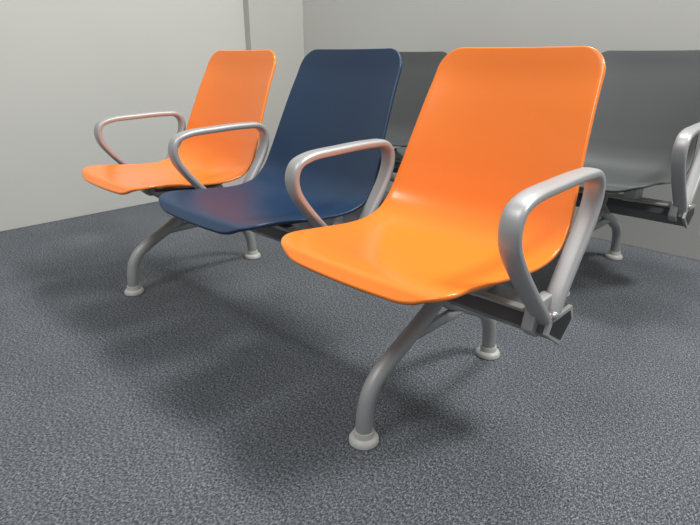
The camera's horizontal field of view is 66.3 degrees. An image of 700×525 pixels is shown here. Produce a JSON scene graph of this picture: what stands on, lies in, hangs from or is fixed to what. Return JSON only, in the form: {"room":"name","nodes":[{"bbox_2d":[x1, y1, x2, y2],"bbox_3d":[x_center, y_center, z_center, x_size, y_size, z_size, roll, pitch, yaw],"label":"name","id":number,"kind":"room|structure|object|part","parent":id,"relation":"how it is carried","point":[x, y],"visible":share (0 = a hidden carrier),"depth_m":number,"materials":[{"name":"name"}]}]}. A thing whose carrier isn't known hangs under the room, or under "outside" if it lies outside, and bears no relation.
{"room":"waiting room","nodes":[
{"label":"waiting room","id":0,"kind":"room"},
{"bbox_2d":[0,0,248,231],"bbox_3d":[-2.481,-1.230,1.888,0.100,2.700,6.088,20,28,41],"label":"wall","id":1,"kind":"structure","parent":0,"point":[67,66],"depth_m":3.03,"materials":[{"name":"white paint"}]},
{"bbox_2d":[243,0,303,174],"bbox_3d":[-0.522,-1.905,3.636,0.060,2.700,0.470,20,28,41],"label":"wall","id":2,"kind":"structure","parent":0,"point":[276,26],"depth_m":3.79,"materials":[{"name":"white paint"}]},
{"bbox_2d":[0,192,699,524],"bbox_3d":[-0.149,0.852,0.313,6.750,0.050,6.200,20,28,41],"label":"floor","id":3,"kind":"structure","parent":0,"point":[226,391],"depth_m":1.49,"materials":[{"name":"grey carpet"}]},
{"bbox_2d":[124,284,143,296],"bbox_3d":[-0.858,0.106,2.128,0.074,0.034,0.074,20,28,41],"label":"pad","id":4,"kind":"object","parent":3,"relation":"on","point":[138,290],"visible":0.94,"depth_m":2.11,"materials":[{"name":"grey plastic"}]},
{"bbox_2d":[127,217,183,286],"bbox_3d":[-0.760,-0.067,2.168,0.042,0.305,0.320,20,28,41],"label":"tube","id":5,"kind":"object","parent":4,"relation":"on","point":[134,261],"visible":0.82,"depth_m":2.10,"materials":[{"name":"silver metal"}]},
{"bbox_2d":[171,222,197,232],"bbox_3d":[-0.657,-0.161,2.244,0.030,0.032,0.272,20,28,41],"label":"brace","id":6,"kind":"object","parent":5,"relation":"attached to","point":[185,225],"depth_m":2.20,"materials":[{"name":"grey metal"}]},
{"bbox_2d":[245,250,260,259],"bbox_3d":[-0.456,-0.041,2.509,0.074,0.034,0.074,20,28,41],"label":"pad","id":7,"kind":"object","parent":3,"relation":"on","point":[249,255],"visible":0.88,"depth_m":2.48,"materials":[{"name":"grey plastic"}]},
{"bbox_2d":[242,230,256,251],"bbox_3d":[-0.554,-0.143,2.363,0.042,0.305,0.320,20,28,41],"label":"tube","id":8,"kind":"object","parent":7,"relation":"on","point":[249,236],"visible":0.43,"depth_m":2.46,"materials":[{"name":"silver metal"}]},
{"bbox_2d":[349,428,378,450],"bbox_3d":[0.034,0.422,1.309,0.074,0.034,0.074,20,28,41],"label":"pad","id":9,"kind":"object","parent":3,"relation":"on","point":[360,442],"visible":0.71,"depth_m":1.29,"materials":[{"name":"grey plastic"}]},
{"bbox_2d":[355,302,444,434],"bbox_3d":[0.131,0.249,1.348,0.042,0.305,0.320,20,28,41],"label":"tube","id":10,"kind":"object","parent":9,"relation":"on","point":[397,350],"visible":0.93,"depth_m":1.29,"materials":[{"name":"silver metal"}]},
{"bbox_2d":[418,309,464,338],"bbox_3d":[0.235,0.156,1.424,0.030,0.032,0.272,20,28,41],"label":"brace","id":11,"kind":"object","parent":10,"relation":"attached to","point":[448,315],"depth_m":1.42,"materials":[{"name":"grey metal"}]},
{"bbox_3d":[0.235,0.067,1.390,0.080,0.084,0.135,20,28,41],"label":"leg saddle","id":12,"kind":"object","parent":10,"relation":"on","visible":0},
{"bbox_2d":[148,188,565,338],"bbox_3d":[-0.189,-0.084,1.779,1.810,0.077,0.125,20,28,41],"label":"beam","id":13,"kind":"structure","parent":12,"relation":"on","point":[509,316],"depth_m":1.26,"materials":[{"name":"grey metal"}]},
{"bbox_2d":[94,111,185,188],"bbox_3d":[-0.866,-0.462,2.270,0.044,0.335,0.386,20,28,41],"label":"loop","id":14,"kind":"object","parent":13,"relation":"attached to","point":[100,124],"visible":0.61,"depth_m":2.17,"materials":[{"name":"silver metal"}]},
{"bbox_2d":[141,189,152,195],"bbox_3d":[-0.854,-0.342,2.355,0.027,0.086,0.133,20,28,41],"label":"clamp","id":15,"kind":"object","parent":13,"relation":"attached to","point":[145,191],"visible":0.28,"depth_m":2.32,"materials":[{"name":"silver metal"}]},
{"bbox_2d":[152,183,222,191],"bbox_3d":[-0.570,-0.326,2.021,0.032,0.097,0.364,20,28,41],"label":"seat carrier","id":16,"kind":"object","parent":13,"relation":"on","point":[206,186],"visible":0.41,"depth_m":1.96,"materials":[{"name":"black metal"}]},
{"bbox_2d":[207,185,222,187],"bbox_3d":[-0.541,-0.266,2.075,0.044,0.062,0.095,20,28,41],"label":"bracket","id":17,"kind":"object","parent":13,"relation":"on","point":[219,186],"depth_m":2.06,"materials":[{"name":"grey metal"}]},
{"bbox_2d":[168,122,268,188],"bbox_3d":[-0.441,-0.311,1.879,0.044,0.335,0.386,20,28,41],"label":"loop","id":18,"kind":"object","parent":13,"relation":"on","point":[174,142],"visible":0.74,"depth_m":1.80,"materials":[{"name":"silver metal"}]},
{"bbox_2d":[262,222,302,227],"bbox_3d":[-0.138,-0.173,1.624,0.032,0.097,0.364,20,28,41],"label":"seat carrier","id":19,"kind":"object","parent":13,"relation":"on","point":[298,222],"visible":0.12,"depth_m":1.56,"materials":[{"name":"black metal"}]},
{"bbox_2d":[273,225,293,229],"bbox_3d":[-0.275,-0.136,1.657,0.280,0.008,0.035,20,28,41],"label":"plate","id":20,"kind":"object","parent":13,"relation":"on","point":[284,227],"depth_m":1.57,"materials":[{"name":"grey metal"}]},
{"bbox_2d":[299,219,330,229],"bbox_3d":[-0.109,-0.113,1.678,0.044,0.062,0.095,20,28,41],"label":"bracket","id":21,"kind":"object","parent":13,"relation":"on","point":[305,225],"depth_m":1.64,"materials":[{"name":"grey metal"}]},
{"bbox_2d":[285,139,394,227],"bbox_3d":[-0.016,-0.160,1.488,0.044,0.335,0.386,20,28,41],"label":"loop","id":22,"kind":"object","parent":13,"relation":"on","point":[295,166],"visible":0.66,"depth_m":1.41,"materials":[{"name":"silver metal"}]},
{"bbox_2d":[159,188,551,315],"bbox_3d":[-0.218,-0.113,1.737,1.810,0.008,0.026,20,28,41],"label":"rail","id":23,"kind":"object","parent":13,"relation":"attached to","point":[512,304],"depth_m":1.22,"materials":[{"name":"grey metal"}]},
{"bbox_2d":[469,285,495,295],"bbox_3d":[0.314,0.037,1.289,0.044,0.062,0.095,20,28,41],"label":"bracket","id":24,"kind":"object","parent":13,"relation":"on","point":[485,289],"depth_m":1.27,"materials":[{"name":"grey metal"}]},
{"bbox_2d":[521,291,551,336],"bbox_3d":[0.421,0.111,1.182,0.027,0.086,0.133,20,28,41],"label":"clamp","id":25,"kind":"object","parent":13,"relation":"attached to","point":[529,324],"visible":0.47,"depth_m":1.15,"materials":[{"name":"silver metal"}]},
{"bbox_2d":[498,167,605,325],"bbox_3d":[0.409,-0.009,1.097,0.044,0.335,0.386,20,28,41],"label":"loop","id":26,"kind":"object","parent":13,"relation":"on","point":[516,211],"visible":0.99,"depth_m":1.07,"materials":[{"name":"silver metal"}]},
{"bbox_2d":[552,311,558,319],"bbox_3d":[0.436,0.113,1.135,0.009,0.018,0.018,20,28,41],"label":"bolt","id":27,"kind":"object","parent":26,"relation":"attached to","point":[555,316],"visible":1,"depth_m":1.13,"materials":[{"name":"silver metal"}]},
{"bbox_2d":[542,304,572,344],"bbox_3d":[0.459,0.147,1.184,0.010,0.085,0.137,20,28,41],"label":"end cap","id":28,"kind":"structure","parent":13,"relation":"attached to","point":[547,328],"depth_m":1.17,"materials":[{"name":"grey metal"}]},
{"bbox_2d":[549,310,571,339],"bbox_3d":[0.463,0.146,1.180,0.003,0.062,0.109,20,28,41],"label":"insert","id":29,"kind":"object","parent":28,"relation":"in","point":[558,328],"depth_m":1.18,"materials":[{"name":"black plastic"}]},
{"bbox_2d":[476,343,499,359],"bbox_3d":[0.435,0.275,1.689,0.074,0.034,0.074,20,28,41],"label":"pad","id":30,"kind":"object","parent":3,"relation":"on","point":[482,352],"visible":0.71,"depth_m":1.67,"materials":[{"name":"grey plastic"}]},
{"bbox_2d":[443,303,495,348],"bbox_3d":[0.338,0.174,1.544,0.042,0.305,0.320,20,28,41],"label":"tube","id":31,"kind":"object","parent":30,"relation":"on","point":[488,324],"visible":0.46,"depth_m":1.63,"materials":[{"name":"silver metal"}]},
{"bbox_2d":[333,50,699,296],"bbox_3d":[0.590,-0.515,2.530,1.851,0.903,0.691,20,28,41],"label":"bench","id":32,"kind":"object","parent":3,"relation":"on","point":[645,131],"visible":0.31,"depth_m":2.16,"materials":[{"name":"grey plastic"}]},
{"bbox_3d":[0.580,-0.426,2.548,1.810,0.008,0.026,20,28,41],"label":"beam rail","id":33,"kind":"part","parent":32,"relation":"part of","materials":[{"name":"silver metal"}]},
{"bbox_2d":[303,0,699,260],"bbox_3d":[1.987,-1.159,1.702,6.543,2.700,0.100,20,28,41],"label":"wall","id":34,"kind":"structure","parent":0,"point":[447,26],"depth_m":2.73,"materials":[{"name":"white paint"}]},
{"bbox_3d":[0.129,-0.078,1.379,0.032,0.097,0.364,20,28,41],"label":"seat carrier","id":35,"kind":"object","parent":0,"visible":0},
{"bbox_2d":[281,46,605,304],"bbox_3d":[0.207,-0.245,1.232,0.532,0.471,0.648,20,28,41],"label":"seat shell","id":36,"kind":"object","parent":35,"relation":"on","point":[493,124],"visible":0.98,"depth_m":1.33,"materials":[{"name":"orange plastic"}]},
{"bbox_3d":[-0.295,-0.228,1.768,0.032,0.097,0.364,20,28,41],"label":"seat carrier","id":37,"kind":"object","parent":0,"visible":0},
{"bbox_2d":[159,48,401,234],"bbox_3d":[-0.216,-0.396,1.621,0.532,0.471,0.648,20,28,41],"label":"seat shell","id":38,"kind":"object","parent":37,"relation":"on","point":[337,96],"visible":0.94,"depth_m":1.72,"materials":[{"name":"blue plastic"}]},
{"bbox_3d":[-0.726,-0.381,2.165,0.032,0.097,0.364,20,28,41],"label":"seat carrier","id":39,"kind":"object","parent":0,"visible":0},
{"bbox_2d":[82,50,275,194],"bbox_3d":[-0.647,-0.549,2.018,0.532,0.471,0.648,20,28,41],"label":"seat shell","id":40,"kind":"object","parent":39,"relation":"on","point":[235,85],"visible":0.94,"depth_m":2.13,"materials":[{"name":"orange plastic"}]}
]}

